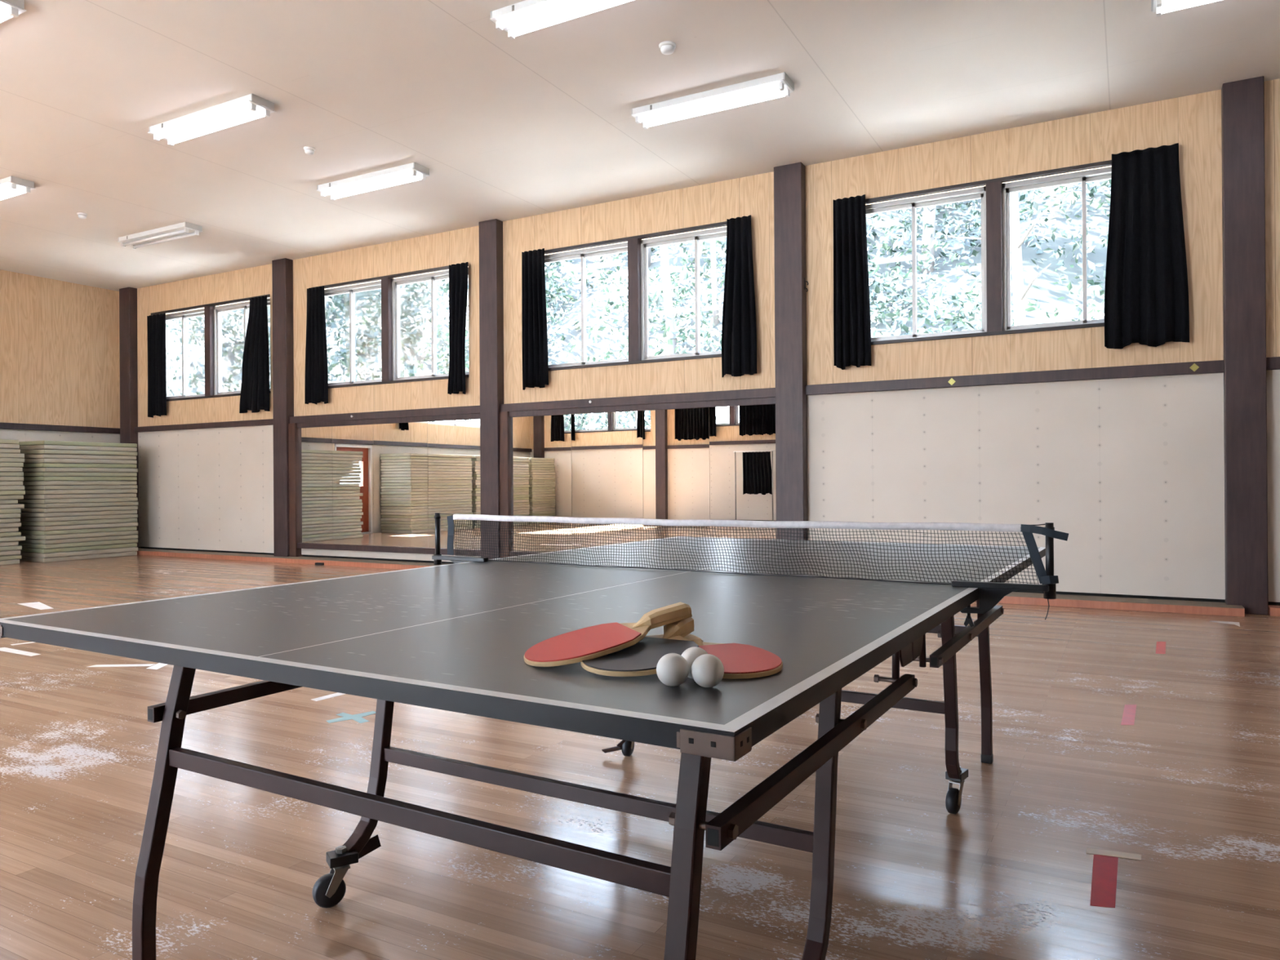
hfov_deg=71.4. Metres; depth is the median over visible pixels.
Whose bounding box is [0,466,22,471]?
mat
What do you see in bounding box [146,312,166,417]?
curtain
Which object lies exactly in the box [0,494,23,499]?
mat
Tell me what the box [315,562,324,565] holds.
door stop
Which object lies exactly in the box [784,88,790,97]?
socket
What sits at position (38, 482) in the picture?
mat
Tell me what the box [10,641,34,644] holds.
tape
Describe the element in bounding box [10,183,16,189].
socket
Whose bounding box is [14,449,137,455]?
mat
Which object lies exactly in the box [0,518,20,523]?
mat
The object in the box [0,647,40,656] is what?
tape
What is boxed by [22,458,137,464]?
mat
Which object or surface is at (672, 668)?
ball
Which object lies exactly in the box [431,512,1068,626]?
net
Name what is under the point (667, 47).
detector
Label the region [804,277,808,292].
coat hook
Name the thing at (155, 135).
socket
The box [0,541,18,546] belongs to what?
mat
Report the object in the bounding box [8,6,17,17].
socket
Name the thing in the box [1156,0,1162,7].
socket
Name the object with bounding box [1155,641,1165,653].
tape
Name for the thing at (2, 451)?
mat
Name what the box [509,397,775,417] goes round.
trim
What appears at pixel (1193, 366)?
plate
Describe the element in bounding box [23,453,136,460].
mat
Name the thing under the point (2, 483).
mat
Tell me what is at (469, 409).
rail
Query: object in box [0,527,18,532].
mat
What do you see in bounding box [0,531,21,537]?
mat
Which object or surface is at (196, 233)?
socket
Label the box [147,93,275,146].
fluorescent light
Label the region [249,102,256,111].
socket
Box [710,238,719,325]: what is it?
tree
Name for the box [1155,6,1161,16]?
socket
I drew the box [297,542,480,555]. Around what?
trim
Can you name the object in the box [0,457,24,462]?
mat
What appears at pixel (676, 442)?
mirror panel
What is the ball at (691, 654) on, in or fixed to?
on the table
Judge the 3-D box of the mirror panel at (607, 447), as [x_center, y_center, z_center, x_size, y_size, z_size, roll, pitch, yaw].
[-0.350,0.039,9.337,0.875,1.495,0.007,0,0,29]
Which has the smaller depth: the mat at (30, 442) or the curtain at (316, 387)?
the curtain at (316, 387)
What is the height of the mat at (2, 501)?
0.055 m
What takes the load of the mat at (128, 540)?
on the mat at (130, 544)
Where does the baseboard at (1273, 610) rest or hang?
attached to the wall at (1132, 469)
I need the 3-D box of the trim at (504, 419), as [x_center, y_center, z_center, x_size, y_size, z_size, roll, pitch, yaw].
[-1.490,0.137,9.966,0.115,1.797,0.110,0,0,29]
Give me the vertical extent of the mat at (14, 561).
0.055 m
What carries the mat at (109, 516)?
on the mat at (114, 520)
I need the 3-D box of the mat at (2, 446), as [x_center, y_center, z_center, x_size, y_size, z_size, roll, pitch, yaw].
[-8.910,-0.427,10.697,0.830,0.055,2.260,0,0,29]
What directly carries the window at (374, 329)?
in the wall at (1132, 469)
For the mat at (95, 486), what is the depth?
12.09 m
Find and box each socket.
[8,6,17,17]
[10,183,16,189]
[24,187,30,193]
[153,133,159,141]
[167,138,173,146]
[194,231,199,235]
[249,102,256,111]
[263,109,270,116]
[411,169,416,176]
[421,174,426,180]
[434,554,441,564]
[495,20,502,31]
[507,29,515,39]
[635,115,640,124]
[643,121,648,128]
[778,82,784,91]
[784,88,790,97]
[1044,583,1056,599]
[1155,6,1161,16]
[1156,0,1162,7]
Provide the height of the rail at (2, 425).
0.083 m
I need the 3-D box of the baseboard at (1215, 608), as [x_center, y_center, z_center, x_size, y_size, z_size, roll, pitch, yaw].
[-1.686,1.006,9.957,14.010,0.062,0.300,0,0,29]
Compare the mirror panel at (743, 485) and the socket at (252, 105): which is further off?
the mirror panel at (743, 485)
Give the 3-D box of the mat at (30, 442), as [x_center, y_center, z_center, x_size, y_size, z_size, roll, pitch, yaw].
[-7.917,-0.491,12.456,0.910,0.055,1.255,0,0,29]
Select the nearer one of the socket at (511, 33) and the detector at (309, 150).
the socket at (511, 33)
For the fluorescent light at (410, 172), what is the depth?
8.47 m
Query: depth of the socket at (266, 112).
6.85 m
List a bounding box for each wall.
[0,269,119,490]
[137,78,1279,605]
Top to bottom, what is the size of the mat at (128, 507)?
0.055 m
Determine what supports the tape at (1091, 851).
on the floor
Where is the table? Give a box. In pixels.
[0,536,1045,959]
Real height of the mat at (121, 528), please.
0.055 m
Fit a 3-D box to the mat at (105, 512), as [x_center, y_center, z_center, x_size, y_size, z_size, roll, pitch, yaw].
[-7.914,0.461,12.451,0.910,0.055,1.255,0,0,29]
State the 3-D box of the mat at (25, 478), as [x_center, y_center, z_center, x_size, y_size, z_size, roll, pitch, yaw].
[-7.913,-0.015,12.441,0.910,0.055,1.255,0,0,29]
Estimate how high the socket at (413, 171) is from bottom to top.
0.050 m
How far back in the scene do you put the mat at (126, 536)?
12.05 m
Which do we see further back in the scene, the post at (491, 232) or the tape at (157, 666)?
the post at (491, 232)
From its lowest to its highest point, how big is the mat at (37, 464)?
0.055 m
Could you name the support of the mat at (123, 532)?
on the mat at (126, 536)
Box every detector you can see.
[76,212,87,218]
[303,146,315,155]
[658,40,675,54]
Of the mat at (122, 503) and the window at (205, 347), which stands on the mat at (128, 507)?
the mat at (122, 503)
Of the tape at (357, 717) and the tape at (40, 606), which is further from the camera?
the tape at (40, 606)
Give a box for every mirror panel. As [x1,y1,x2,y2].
[297,426,333,544]
[332,424,373,546]
[373,421,428,547]
[427,418,480,550]
[510,413,572,552]
[571,410,643,549]
[642,407,710,540]
[709,404,776,539]
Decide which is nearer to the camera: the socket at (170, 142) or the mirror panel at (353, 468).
the socket at (170, 142)
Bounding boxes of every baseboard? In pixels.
[136,547,1244,617]
[1268,604,1279,616]
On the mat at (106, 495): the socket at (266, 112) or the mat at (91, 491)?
the mat at (91, 491)
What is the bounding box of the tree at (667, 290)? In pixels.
[659,244,677,355]
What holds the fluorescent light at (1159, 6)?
attached to the ceiling
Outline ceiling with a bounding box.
[0,0,1279,291]
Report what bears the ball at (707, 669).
on the table
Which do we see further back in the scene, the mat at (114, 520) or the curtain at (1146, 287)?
the mat at (114, 520)
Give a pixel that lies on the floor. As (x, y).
(1191, 788)
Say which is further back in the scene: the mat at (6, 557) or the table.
the mat at (6, 557)
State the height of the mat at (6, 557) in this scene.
0.055 m
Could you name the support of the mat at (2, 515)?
on the mat at (2, 520)
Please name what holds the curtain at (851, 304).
attached to the window at (994, 197)
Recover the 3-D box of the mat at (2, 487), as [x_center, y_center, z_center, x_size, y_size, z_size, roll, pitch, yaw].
[-8.889,0.108,10.766,0.830,0.055,2.260,0,0,29]
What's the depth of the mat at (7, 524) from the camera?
11.41 m
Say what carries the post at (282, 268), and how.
attached to the wall at (1132, 469)
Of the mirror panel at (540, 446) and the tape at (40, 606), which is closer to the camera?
the tape at (40, 606)
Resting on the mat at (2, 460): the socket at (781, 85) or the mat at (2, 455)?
the mat at (2, 455)
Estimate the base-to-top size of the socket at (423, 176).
0.050 m
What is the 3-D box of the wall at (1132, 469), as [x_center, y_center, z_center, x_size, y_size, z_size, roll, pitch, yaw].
[-0.054,-0.960,9.309,18.220,3.970,0.170,0,0,29]
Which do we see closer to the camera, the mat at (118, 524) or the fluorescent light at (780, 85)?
the fluorescent light at (780, 85)
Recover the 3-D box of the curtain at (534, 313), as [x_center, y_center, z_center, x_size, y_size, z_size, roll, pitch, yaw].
[-1.149,-1.755,9.735,0.352,1.520,0.083,0,0,29]
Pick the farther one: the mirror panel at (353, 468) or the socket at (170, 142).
the mirror panel at (353, 468)
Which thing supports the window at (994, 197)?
in the wall at (1132, 469)
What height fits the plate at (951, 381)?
0.064 m
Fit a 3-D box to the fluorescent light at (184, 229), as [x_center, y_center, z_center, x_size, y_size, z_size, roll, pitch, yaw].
[-5.591,-2.833,10.354,1.270,0.106,0.236,0,0,29]
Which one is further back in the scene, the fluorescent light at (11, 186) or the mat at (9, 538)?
the mat at (9, 538)
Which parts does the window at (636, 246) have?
sash, frame, sash, sill, sash, frame, sash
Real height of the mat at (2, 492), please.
0.055 m
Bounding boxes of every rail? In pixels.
[0,422,119,434]
[134,418,273,431]
[289,405,479,423]
[500,387,775,411]
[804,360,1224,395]
[1266,356,1279,370]
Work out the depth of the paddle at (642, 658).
1.19 m
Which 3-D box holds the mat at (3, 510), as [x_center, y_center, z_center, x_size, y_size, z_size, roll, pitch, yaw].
[-8.905,0.405,10.719,0.830,0.055,2.260,0,0,29]
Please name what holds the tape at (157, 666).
on the floor
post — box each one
[119,287,140,548]
[271,257,293,556]
[478,218,503,559]
[773,162,808,540]
[1221,75,1268,614]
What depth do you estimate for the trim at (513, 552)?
9.85 m
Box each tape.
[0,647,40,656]
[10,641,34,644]
[17,601,53,609]
[88,663,155,666]
[146,662,166,669]
[311,692,344,701]
[326,711,375,723]
[1085,847,1141,860]
[1089,854,1118,907]
[1120,704,1136,724]
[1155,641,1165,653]
[1208,620,1239,626]
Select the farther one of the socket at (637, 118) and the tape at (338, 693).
the socket at (637, 118)
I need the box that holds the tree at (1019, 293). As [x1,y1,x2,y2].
[947,191,1065,325]
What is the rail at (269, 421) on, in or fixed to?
attached to the wall at (1132, 469)
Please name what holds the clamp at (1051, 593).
attached to the net
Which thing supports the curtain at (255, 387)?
attached to the window at (205, 347)
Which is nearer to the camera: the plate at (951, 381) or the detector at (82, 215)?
the plate at (951, 381)
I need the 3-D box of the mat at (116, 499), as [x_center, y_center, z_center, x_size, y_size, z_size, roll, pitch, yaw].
[-7.910,0.282,12.456,0.910,0.055,1.255,0,0,29]
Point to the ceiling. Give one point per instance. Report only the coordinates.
(539, 122)
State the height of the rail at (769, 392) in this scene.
0.088 m
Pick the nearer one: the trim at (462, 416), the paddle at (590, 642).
the paddle at (590, 642)
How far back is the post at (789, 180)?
8.28 m
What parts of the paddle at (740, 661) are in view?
blade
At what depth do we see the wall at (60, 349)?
12.74 m
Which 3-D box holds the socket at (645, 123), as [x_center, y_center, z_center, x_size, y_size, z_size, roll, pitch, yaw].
[0.045,-2.848,7.145,0.028,0.050,0.040,0,0,29]
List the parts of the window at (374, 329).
pane, sash, frame, sash, pane, sill, pane, sash, frame, sash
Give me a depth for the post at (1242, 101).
6.58 m
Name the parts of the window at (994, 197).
sash, frame, sash, sill, sash, frame, sash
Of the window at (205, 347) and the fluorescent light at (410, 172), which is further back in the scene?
the window at (205, 347)
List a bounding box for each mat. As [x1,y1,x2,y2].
[0,439,18,444]
[0,444,19,448]
[0,448,20,453]
[0,453,24,457]
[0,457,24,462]
[0,462,23,467]
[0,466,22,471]
[0,471,23,476]
[0,476,23,480]
[0,481,22,485]
[0,485,24,490]
[0,490,25,494]
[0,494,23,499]
[0,499,17,504]
[0,503,24,509]
[0,508,21,513]
[0,513,20,518]
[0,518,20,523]
[0,522,21,528]
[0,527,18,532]
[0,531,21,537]
[0,536,25,542]
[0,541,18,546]
[0,545,22,551]
[0,550,20,555]
[0,554,22,560]
[0,559,19,564]
[13,462,136,468]
[13,514,137,521]
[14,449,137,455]
[15,488,137,494]
[17,497,137,503]
[17,501,138,507]
[18,440,137,447]
[18,444,137,451]
[18,522,137,530]
[18,526,136,535]
[18,534,137,544]
[18,538,137,548]
[18,551,137,562]
[19,518,137,525]
[19,546,137,557]
[20,505,137,512]
[20,509,137,516]
[20,530,137,539]
[20,542,137,553]
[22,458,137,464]
[22,467,137,472]
[22,471,137,476]
[22,480,137,485]
[22,493,136,498]
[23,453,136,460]
[23,476,137,480]
[24,484,137,489]
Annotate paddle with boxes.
[524,601,692,666]
[580,617,698,676]
[684,634,782,679]
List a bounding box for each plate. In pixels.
[947,377,955,385]
[1189,363,1199,371]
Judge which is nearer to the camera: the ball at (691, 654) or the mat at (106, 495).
the ball at (691, 654)
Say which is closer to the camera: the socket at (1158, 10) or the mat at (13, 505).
the socket at (1158, 10)
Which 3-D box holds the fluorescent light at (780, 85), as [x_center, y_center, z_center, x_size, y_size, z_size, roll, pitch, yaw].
[0.536,-2.880,6.803,1.270,0.106,0.236,0,0,29]
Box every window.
[151,293,271,401]
[310,262,469,388]
[544,221,726,370]
[865,160,1111,345]
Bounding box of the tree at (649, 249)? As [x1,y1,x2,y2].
[647,247,651,267]
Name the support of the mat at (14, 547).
on the mat at (10, 552)
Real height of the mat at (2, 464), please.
0.055 m
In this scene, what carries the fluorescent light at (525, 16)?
attached to the ceiling
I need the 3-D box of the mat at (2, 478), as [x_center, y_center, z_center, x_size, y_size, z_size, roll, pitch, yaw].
[-8.883,-0.011,10.744,0.830,0.055,2.260,0,0,29]
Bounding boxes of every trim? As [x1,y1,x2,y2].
[288,422,302,556]
[297,413,479,427]
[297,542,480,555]
[499,411,511,557]
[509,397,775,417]
[509,551,541,556]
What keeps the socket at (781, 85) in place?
attached to the fluorescent light at (780, 85)
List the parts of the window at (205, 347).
pane, sash, frame, sash, pane, sill, sash, pane, frame, sash, pane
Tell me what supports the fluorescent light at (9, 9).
attached to the ceiling
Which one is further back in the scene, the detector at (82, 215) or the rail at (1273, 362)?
the detector at (82, 215)
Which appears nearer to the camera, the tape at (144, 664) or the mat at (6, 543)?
the tape at (144, 664)
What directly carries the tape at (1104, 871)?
on the floor
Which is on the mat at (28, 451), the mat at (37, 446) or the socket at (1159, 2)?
the mat at (37, 446)
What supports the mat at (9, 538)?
on the mat at (6, 543)
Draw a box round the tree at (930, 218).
[921,205,935,273]
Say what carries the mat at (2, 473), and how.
on the mat at (2, 478)
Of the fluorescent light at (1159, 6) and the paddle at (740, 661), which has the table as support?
the paddle at (740, 661)
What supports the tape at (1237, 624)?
on the floor
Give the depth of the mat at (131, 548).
12.04 m
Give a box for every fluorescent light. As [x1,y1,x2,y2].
[0,0,26,23]
[0,175,35,199]
[117,222,202,248]
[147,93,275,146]
[316,162,429,199]
[489,0,633,39]
[631,71,794,128]
[1151,0,1221,16]
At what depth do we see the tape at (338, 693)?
4.21 m
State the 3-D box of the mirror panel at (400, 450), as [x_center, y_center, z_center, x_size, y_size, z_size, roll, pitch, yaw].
[-2.891,0.059,10.739,0.878,1.495,0.007,0,0,29]
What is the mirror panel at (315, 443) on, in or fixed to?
attached to the wall at (1132, 469)
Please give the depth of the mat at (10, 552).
11.39 m
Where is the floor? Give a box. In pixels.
[0,555,1279,959]
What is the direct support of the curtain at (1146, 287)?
attached to the window at (994, 197)
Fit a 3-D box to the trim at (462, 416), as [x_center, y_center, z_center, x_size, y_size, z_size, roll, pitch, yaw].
[-3.155,-0.718,10.900,3.190,0.062,0.080,0,0,29]
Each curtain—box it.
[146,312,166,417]
[239,295,269,413]
[304,285,328,404]
[447,262,467,394]
[521,248,548,390]
[721,214,756,377]
[832,194,871,369]
[1104,142,1189,348]
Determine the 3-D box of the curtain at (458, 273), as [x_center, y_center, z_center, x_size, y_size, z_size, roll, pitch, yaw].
[-2.093,-1.737,10.254,0.305,1.512,0.071,0,0,29]
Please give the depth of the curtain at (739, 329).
8.57 m
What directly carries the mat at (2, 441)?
on the mat at (2, 446)
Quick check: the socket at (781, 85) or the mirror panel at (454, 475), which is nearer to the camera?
the socket at (781, 85)
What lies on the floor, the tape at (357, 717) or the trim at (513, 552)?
the tape at (357, 717)
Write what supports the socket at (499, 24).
attached to the fluorescent light at (525, 16)
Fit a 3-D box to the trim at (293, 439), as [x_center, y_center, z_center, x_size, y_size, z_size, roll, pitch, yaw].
[-4.498,0.160,11.626,0.125,1.797,0.110,0,0,29]
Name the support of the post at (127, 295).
attached to the wall at (1132, 469)
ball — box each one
[656,653,688,686]
[680,646,707,679]
[691,653,724,687]
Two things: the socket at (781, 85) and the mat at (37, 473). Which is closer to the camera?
the socket at (781, 85)
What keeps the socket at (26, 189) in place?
attached to the fluorescent light at (11, 186)
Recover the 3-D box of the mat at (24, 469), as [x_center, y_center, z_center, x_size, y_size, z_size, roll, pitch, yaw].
[-7.897,-0.134,12.447,0.910,0.055,1.255,0,0,29]
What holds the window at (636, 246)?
in the wall at (1132, 469)
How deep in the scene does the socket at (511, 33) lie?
5.66 m
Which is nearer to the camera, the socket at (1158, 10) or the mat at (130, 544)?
the socket at (1158, 10)
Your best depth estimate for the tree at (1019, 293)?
14.22 m

